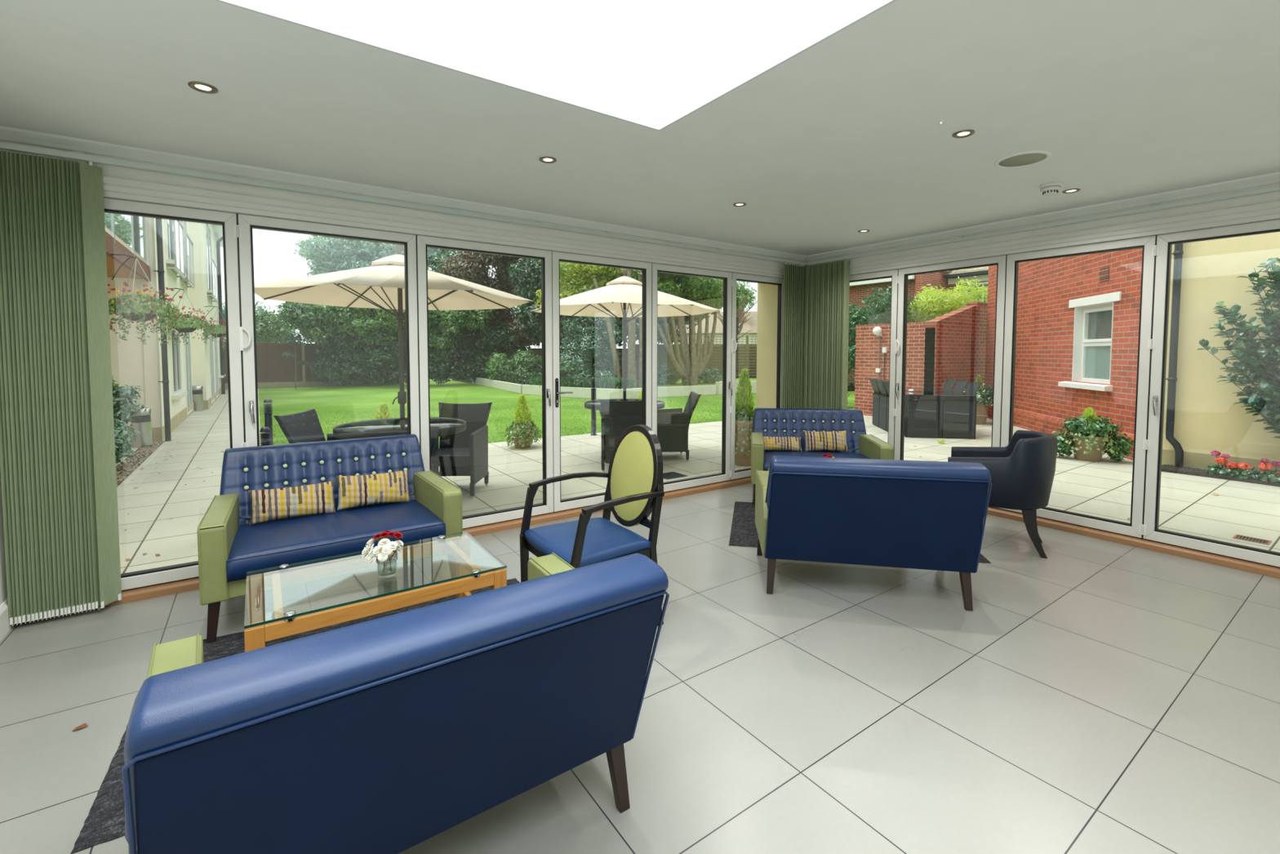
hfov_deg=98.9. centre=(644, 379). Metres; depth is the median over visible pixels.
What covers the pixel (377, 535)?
chrysanthemum
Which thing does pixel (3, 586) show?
wall
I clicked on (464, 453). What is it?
wicker armchair
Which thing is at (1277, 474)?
geranium
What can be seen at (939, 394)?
dining table
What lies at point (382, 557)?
chrysanthemum
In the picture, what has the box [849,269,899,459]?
door
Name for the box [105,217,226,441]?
building
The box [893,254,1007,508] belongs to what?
door
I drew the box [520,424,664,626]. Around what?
armchair
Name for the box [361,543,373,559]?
chrysanthemum
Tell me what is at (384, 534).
chrysanthemum
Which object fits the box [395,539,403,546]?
chrysanthemum
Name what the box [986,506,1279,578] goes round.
trim
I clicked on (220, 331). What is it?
hanging basket
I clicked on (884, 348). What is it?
socket
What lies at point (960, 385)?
chair
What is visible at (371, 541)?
chrysanthemum
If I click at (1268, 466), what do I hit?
geranium
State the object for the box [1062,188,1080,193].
recessed light
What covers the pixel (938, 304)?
bush
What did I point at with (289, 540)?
seat cushion
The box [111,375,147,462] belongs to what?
leafy shrub
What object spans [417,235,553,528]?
door
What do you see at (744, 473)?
door
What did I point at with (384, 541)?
chrysanthemum
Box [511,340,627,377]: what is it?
fence
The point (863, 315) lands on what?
conifer hedge
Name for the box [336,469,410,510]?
cushion
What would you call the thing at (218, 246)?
drainpipe
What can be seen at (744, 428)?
pot
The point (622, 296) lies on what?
parasol
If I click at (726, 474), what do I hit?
door
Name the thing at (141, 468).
fallen leaves
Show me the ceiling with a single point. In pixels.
(843, 137)
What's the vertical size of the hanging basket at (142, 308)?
0.987 m
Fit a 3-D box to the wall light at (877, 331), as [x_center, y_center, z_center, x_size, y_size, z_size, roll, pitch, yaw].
[5.058,-0.216,11.954,0.197,1.890,0.187,-2,3,-35]
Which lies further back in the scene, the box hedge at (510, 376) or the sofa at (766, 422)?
the box hedge at (510, 376)
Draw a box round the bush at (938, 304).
[906,275,987,322]
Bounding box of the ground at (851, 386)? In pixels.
[453,377,854,391]
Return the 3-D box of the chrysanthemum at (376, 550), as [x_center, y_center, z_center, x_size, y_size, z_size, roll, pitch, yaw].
[-1.069,0.694,2.206,0.047,0.055,0.044,-2,3,-36]
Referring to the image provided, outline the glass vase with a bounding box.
[376,550,397,578]
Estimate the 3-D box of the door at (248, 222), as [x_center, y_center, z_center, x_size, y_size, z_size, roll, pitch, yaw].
[-1.982,0.069,3.553,0.993,2.114,0.096,-2,3,-35]
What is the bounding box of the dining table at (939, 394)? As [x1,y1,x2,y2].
[879,388,977,439]
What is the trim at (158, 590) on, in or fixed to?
attached to the wall at (3, 586)
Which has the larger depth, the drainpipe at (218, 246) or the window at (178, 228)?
the drainpipe at (218, 246)
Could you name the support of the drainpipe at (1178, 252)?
attached to the exterior wall at (1207, 419)
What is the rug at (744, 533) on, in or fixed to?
on the floor
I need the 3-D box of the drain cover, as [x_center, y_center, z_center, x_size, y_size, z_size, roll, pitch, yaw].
[0.292,1.078,6.193,0.300,0.007,0.280,-2,3,-35]
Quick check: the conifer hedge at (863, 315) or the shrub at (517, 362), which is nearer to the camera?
the conifer hedge at (863, 315)
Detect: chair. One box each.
[869,377,880,426]
[875,378,888,431]
[883,380,912,431]
[904,400,938,437]
[918,377,956,399]
[942,400,975,438]
[947,430,1057,558]
[952,379,968,392]
[955,381,980,400]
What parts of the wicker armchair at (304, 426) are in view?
armrest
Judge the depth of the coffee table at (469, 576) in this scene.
2.27 m
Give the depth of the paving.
5.69 m
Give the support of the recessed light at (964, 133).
in the ceiling
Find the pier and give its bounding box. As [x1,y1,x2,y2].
[755,283,777,408]
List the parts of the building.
pane, sill, pane, basket bracket, sill, pane, pane, pane, sill, pane, pane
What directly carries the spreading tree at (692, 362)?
on the grass at (677, 384)
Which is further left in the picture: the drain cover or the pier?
the drain cover
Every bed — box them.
[115,440,164,487]
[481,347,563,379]
[1161,464,1279,486]
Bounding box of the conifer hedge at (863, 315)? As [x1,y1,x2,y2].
[847,285,919,403]
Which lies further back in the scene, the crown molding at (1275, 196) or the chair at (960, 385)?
the chair at (960, 385)
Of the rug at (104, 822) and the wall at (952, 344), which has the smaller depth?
the rug at (104, 822)
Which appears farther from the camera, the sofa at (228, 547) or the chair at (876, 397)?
the chair at (876, 397)
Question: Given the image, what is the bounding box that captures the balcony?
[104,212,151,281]
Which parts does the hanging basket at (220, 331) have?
chain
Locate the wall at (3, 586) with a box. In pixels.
[0,466,7,604]
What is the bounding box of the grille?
[998,153,1046,166]
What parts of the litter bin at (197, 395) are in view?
lid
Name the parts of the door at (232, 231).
pull handle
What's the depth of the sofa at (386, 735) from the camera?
1.12 m
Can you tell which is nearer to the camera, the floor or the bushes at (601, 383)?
the floor
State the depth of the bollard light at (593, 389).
9.20 m
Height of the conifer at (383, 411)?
0.774 m
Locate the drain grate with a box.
[1232,534,1271,545]
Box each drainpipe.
[153,217,171,441]
[216,236,225,394]
[1165,243,1183,467]
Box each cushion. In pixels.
[226,499,445,582]
[248,480,336,524]
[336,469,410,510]
[763,436,802,451]
[763,450,869,471]
[803,430,848,451]
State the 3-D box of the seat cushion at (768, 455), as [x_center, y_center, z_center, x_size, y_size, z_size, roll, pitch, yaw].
[1.557,0.746,4.994,0.978,0.134,0.596,0,3,7]
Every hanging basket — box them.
[107,258,186,345]
[167,289,214,345]
[204,307,226,350]
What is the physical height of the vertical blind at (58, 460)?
2.329 m
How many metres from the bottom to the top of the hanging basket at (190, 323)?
1.016 m
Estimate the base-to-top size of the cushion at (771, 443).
0.133 m
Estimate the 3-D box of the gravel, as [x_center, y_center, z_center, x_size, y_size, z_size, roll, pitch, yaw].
[-5.570,1.094,5.653,0.234,0.019,6.959,-2,3,-35]
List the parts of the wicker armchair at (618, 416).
leg, armrest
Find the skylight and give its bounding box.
[214,0,897,130]
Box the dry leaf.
[71,722,88,731]
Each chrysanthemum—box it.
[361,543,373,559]
[365,537,377,546]
[367,551,377,563]
[373,533,380,540]
[373,545,382,555]
[377,537,391,546]
[377,552,388,561]
[379,531,387,537]
[381,544,392,555]
[387,531,395,541]
[387,541,398,550]
[392,532,403,541]
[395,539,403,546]
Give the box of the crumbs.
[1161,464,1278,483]
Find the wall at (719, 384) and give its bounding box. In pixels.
[715,380,756,394]
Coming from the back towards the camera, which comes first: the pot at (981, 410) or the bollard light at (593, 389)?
the pot at (981, 410)
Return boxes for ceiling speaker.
[994,151,1051,168]
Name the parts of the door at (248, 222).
handle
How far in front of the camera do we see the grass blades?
12.01 m
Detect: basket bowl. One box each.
[120,310,155,321]
[173,326,196,333]
[210,333,226,337]
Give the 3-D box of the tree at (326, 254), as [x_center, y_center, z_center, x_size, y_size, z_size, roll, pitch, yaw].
[-16.413,-5.561,34.765,9.886,10.407,5.360,-2,3,-32]
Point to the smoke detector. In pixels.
(1049, 188)
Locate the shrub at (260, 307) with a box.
[222,299,306,342]
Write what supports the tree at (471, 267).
on the lawn at (291, 400)
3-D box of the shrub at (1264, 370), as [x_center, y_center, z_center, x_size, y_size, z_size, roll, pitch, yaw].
[6.601,-0.135,5.696,0.558,2.346,1.258,-2,3,-35]
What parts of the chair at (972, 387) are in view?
backrest, frame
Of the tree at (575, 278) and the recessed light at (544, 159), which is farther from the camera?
the tree at (575, 278)
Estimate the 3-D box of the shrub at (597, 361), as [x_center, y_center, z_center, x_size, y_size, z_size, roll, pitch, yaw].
[-1.738,-1.046,18.269,2.533,2.649,2.702,0,3,0]
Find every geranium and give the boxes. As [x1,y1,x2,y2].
[1204,450,1241,476]
[1226,462,1266,479]
[1246,457,1279,482]
[1264,470,1279,483]
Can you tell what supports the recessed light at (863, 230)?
in the ceiling
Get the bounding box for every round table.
[333,417,466,470]
[584,398,664,457]
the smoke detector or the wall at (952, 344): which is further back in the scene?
the wall at (952, 344)
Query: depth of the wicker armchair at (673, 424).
7.00 m
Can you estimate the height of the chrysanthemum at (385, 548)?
0.056 m
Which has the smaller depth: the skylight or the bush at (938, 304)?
the skylight
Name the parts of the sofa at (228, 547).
leg, armrest, backrest, rail, armrest, leg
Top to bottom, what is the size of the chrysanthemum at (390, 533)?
0.068 m
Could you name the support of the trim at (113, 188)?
attached to the crown molding at (108, 171)
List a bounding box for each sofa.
[121,552,669,853]
[197,434,462,643]
[751,408,893,505]
[755,455,991,610]
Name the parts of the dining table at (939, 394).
leg, frame, leg, glass, leg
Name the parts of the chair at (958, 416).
rail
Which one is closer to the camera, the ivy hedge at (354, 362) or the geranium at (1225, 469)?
the geranium at (1225, 469)
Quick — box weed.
[937,439,945,443]
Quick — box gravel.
[115,440,164,486]
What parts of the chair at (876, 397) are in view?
backrest, frame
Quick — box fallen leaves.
[124,400,1129,560]
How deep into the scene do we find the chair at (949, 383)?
10.24 m
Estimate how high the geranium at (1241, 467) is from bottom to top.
0.182 m
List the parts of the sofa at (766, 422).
leg, armrest, backrest, armrest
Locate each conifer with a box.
[372,401,393,419]
[504,393,541,448]
[636,391,657,399]
[734,367,755,466]
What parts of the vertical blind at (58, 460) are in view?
bead chain, head rail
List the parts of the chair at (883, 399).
backrest, frame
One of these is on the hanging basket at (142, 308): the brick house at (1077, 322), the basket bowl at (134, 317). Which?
the basket bowl at (134, 317)
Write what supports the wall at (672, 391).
on the lawn at (291, 400)
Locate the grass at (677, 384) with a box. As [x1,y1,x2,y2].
[633,377,756,388]
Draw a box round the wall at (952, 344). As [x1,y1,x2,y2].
[854,301,986,415]
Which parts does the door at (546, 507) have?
handle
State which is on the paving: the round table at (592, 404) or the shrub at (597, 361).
the round table at (592, 404)
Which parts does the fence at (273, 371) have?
panel, panel, post, panel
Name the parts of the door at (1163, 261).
handle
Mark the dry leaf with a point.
(83, 725)
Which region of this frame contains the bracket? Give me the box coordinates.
[111,253,136,279]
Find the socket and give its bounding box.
[882,346,887,380]
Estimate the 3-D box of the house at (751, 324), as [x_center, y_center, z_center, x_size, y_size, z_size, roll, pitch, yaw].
[6.115,-2.594,34.576,8.400,4.550,5.400,1,3,10]
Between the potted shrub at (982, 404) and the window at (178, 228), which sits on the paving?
the potted shrub at (982, 404)
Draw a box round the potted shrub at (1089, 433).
[1050,406,1133,462]
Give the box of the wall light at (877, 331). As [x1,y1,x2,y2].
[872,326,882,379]
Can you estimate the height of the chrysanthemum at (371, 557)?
0.046 m
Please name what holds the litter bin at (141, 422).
on the gravel bed at (149, 454)
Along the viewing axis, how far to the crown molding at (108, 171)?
3.62 m
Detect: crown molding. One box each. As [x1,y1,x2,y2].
[0,140,798,268]
[806,182,1279,264]
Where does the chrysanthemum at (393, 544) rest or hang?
in the glass vase
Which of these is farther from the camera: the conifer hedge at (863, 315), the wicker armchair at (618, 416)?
the conifer hedge at (863, 315)
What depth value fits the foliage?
2.25 m
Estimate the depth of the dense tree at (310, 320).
21.81 m
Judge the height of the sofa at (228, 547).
0.804 m
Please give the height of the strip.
0.110 m
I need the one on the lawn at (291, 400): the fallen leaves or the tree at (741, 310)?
the tree at (741, 310)
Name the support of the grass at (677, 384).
on the ground at (851, 386)
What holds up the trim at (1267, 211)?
attached to the crown molding at (1275, 196)
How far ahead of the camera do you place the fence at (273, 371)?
21.83 m
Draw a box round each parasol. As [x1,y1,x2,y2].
[254,244,533,424]
[531,268,720,400]
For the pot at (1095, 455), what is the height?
0.330 m
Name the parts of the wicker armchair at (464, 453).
armrest, seat, backrest, leg, armrest, leg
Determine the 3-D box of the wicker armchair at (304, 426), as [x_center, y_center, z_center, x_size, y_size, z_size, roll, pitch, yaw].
[-2.776,0.711,4.876,0.703,0.858,0.560,0,3,-3]
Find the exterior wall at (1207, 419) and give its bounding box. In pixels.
[1161,231,1279,471]
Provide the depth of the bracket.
6.14 m
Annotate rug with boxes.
[70,577,519,853]
[728,501,991,563]
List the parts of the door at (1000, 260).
handle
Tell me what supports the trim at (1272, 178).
attached to the crown molding at (1275, 196)
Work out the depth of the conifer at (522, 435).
7.94 m
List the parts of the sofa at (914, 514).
leg, armrest, leg, panel, backrest, leg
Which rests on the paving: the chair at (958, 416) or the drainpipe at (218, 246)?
the chair at (958, 416)
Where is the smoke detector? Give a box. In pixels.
[1039,182,1062,195]
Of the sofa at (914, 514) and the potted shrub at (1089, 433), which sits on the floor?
the sofa at (914, 514)
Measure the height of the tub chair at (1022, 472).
0.800 m
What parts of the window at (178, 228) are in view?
post, glass panel, post, rail, glass panel, post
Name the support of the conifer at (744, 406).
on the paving
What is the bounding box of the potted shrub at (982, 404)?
[951,374,993,424]
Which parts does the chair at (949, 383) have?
backrest, frame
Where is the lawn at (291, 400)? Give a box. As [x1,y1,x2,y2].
[258,378,854,444]
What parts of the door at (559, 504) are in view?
handle plate, handle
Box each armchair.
[273,408,341,443]
[430,402,492,497]
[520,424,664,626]
[599,399,641,471]
[657,391,701,461]
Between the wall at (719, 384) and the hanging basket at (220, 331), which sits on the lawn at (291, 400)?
the wall at (719, 384)
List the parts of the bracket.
arm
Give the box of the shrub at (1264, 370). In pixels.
[1196,257,1279,438]
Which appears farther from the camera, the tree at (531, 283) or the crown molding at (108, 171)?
the tree at (531, 283)
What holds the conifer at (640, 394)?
on the paving
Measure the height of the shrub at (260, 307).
3.724 m
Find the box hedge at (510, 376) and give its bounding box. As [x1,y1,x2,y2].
[477,368,540,385]
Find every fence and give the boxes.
[223,342,399,389]
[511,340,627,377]
[635,335,756,377]
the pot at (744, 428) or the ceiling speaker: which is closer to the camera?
the ceiling speaker
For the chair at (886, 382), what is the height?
0.904 m
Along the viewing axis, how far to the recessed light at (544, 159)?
3.06 m
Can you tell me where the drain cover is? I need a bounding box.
[662,471,688,479]
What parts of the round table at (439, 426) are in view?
glass, leg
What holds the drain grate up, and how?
on the paving
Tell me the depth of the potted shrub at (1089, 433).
7.03 m
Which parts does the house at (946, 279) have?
pane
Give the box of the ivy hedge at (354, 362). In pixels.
[306,320,530,386]
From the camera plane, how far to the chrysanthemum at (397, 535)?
2.26 m
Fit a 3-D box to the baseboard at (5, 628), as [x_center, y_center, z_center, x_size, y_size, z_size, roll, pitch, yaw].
[-1.249,1.277,0.049,0.020,0.140,6.600,-2,3,-35]
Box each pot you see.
[513,426,533,448]
[734,420,752,466]
[976,402,990,424]
[1069,432,1105,462]
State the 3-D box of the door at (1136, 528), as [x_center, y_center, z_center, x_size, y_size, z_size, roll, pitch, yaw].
[3.260,0.047,4.181,0.074,2.114,0.934,-2,3,-35]
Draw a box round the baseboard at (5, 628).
[0,598,15,641]
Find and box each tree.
[255,301,495,386]
[279,332,309,388]
[293,235,462,275]
[436,250,541,349]
[506,257,710,377]
[533,262,668,387]
[609,269,756,385]
[716,280,757,357]
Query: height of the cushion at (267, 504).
0.177 m
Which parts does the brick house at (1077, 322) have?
window sill, sash frame, pane, pane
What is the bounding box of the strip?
[115,443,138,466]
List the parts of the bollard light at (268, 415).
post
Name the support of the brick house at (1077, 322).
on the paving
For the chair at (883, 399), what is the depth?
9.96 m
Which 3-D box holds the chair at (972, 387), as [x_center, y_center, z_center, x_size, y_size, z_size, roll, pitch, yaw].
[5.336,0.476,9.313,0.502,0.904,0.476,1,3,9]
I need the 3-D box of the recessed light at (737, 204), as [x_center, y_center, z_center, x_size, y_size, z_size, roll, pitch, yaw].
[0.688,-1.279,3.967,0.096,0.027,0.096,-2,3,-35]
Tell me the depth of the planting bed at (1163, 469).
6.12 m
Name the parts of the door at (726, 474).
handle, pull handle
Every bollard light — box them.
[259,426,271,445]
[263,398,273,444]
[590,377,596,435]
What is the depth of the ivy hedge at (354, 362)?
22.86 m
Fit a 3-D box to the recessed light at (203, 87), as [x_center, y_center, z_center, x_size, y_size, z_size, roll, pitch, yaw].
[-1.797,-1.199,2.230,0.096,0.027,0.096,-2,3,-35]
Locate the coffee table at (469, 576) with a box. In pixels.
[244,531,506,652]
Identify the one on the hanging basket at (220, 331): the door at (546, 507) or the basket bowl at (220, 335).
the basket bowl at (220, 335)
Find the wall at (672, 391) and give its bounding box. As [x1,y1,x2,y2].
[522,384,716,399]
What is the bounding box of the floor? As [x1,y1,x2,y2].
[0,483,1279,853]
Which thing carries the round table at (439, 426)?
on the paving
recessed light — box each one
[187,81,217,93]
[539,156,556,163]
[733,202,746,206]
[857,229,869,232]
[952,129,974,137]
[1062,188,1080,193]
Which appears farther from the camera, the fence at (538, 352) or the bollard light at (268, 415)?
the fence at (538, 352)
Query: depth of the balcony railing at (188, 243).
11.95 m
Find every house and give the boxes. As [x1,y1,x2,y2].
[676,306,757,343]
[847,266,988,382]
[984,248,1142,460]
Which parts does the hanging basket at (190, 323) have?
chain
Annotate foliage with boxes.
[373,544,403,573]
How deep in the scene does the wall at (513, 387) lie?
20.95 m
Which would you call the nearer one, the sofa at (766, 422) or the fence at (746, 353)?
the sofa at (766, 422)
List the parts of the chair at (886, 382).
backrest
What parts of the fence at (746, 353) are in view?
panel, post, panel, post, panel, post, panel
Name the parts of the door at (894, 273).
pull handle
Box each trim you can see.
[0,125,806,262]
[18,476,751,623]
[102,176,783,278]
[805,171,1279,262]
[849,200,1279,275]
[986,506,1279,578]
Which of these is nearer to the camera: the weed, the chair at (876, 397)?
the weed
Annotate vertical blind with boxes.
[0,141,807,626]
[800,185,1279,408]
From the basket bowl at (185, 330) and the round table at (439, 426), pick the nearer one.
the round table at (439, 426)
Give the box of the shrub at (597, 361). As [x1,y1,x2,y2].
[560,315,628,388]
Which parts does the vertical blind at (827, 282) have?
head rail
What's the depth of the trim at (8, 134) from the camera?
3.41 m
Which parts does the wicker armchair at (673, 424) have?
armrest, armrest, leg, backrest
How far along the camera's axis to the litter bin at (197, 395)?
12.94 m
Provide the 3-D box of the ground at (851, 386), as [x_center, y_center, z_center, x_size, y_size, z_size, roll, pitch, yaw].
[-0.559,0.116,24.265,13.152,0.375,14.059,-1,3,-27]
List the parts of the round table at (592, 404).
glass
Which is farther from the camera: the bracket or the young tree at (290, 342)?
the young tree at (290, 342)
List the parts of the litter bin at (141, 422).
lid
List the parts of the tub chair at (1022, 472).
leg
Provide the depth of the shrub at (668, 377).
19.45 m
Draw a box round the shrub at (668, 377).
[635,361,722,385]
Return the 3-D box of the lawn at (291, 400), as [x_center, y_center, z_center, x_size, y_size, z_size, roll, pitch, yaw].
[-7.732,0.516,19.700,60.000,0.196,57.000,-2,3,-35]
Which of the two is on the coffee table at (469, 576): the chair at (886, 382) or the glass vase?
the glass vase
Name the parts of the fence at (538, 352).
panel, panel, panel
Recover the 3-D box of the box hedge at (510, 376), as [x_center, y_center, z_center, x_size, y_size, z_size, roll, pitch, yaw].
[-5.575,-0.160,21.755,0.531,0.527,7.443,-2,3,-31]
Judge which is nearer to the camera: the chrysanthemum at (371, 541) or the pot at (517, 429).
the chrysanthemum at (371, 541)
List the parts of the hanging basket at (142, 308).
chain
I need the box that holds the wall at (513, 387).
[471,377,522,393]
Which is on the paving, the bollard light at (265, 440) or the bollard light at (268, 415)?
the bollard light at (265, 440)
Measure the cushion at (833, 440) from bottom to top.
0.198 m
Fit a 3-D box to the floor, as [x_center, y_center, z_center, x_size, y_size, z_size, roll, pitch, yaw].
[1.157,1.334,1.644,6.386,0.120,6.820,-2,3,-35]
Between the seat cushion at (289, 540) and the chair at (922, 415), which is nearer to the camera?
the seat cushion at (289, 540)
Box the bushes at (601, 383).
[527,373,635,388]
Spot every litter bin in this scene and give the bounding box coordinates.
[130,407,152,447]
[191,385,203,411]
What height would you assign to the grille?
0.003 m
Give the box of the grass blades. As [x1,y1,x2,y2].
[261,394,854,444]
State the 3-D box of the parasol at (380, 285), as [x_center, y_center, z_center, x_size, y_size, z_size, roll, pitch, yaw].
[-2.159,-0.036,4.869,2.143,2.354,2.143,-1,3,-27]
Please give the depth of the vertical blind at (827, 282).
5.69 m
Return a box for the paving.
[116,387,1279,573]
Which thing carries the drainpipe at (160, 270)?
attached to the building
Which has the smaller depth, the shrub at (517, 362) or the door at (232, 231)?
the door at (232, 231)
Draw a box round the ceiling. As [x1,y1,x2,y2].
[0,0,1279,255]
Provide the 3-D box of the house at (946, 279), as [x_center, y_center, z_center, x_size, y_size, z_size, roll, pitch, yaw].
[12.829,-3.262,19.472,7.380,7.430,9.500,-2,3,-35]
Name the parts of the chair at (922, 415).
rail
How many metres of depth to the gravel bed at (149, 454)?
6.90 m
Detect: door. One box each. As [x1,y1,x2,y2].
[103,197,251,591]
[238,213,421,450]
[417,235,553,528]
[551,251,652,512]
[651,262,737,492]
[729,272,783,480]
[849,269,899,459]
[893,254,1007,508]
[998,235,1159,538]
[1142,219,1279,568]

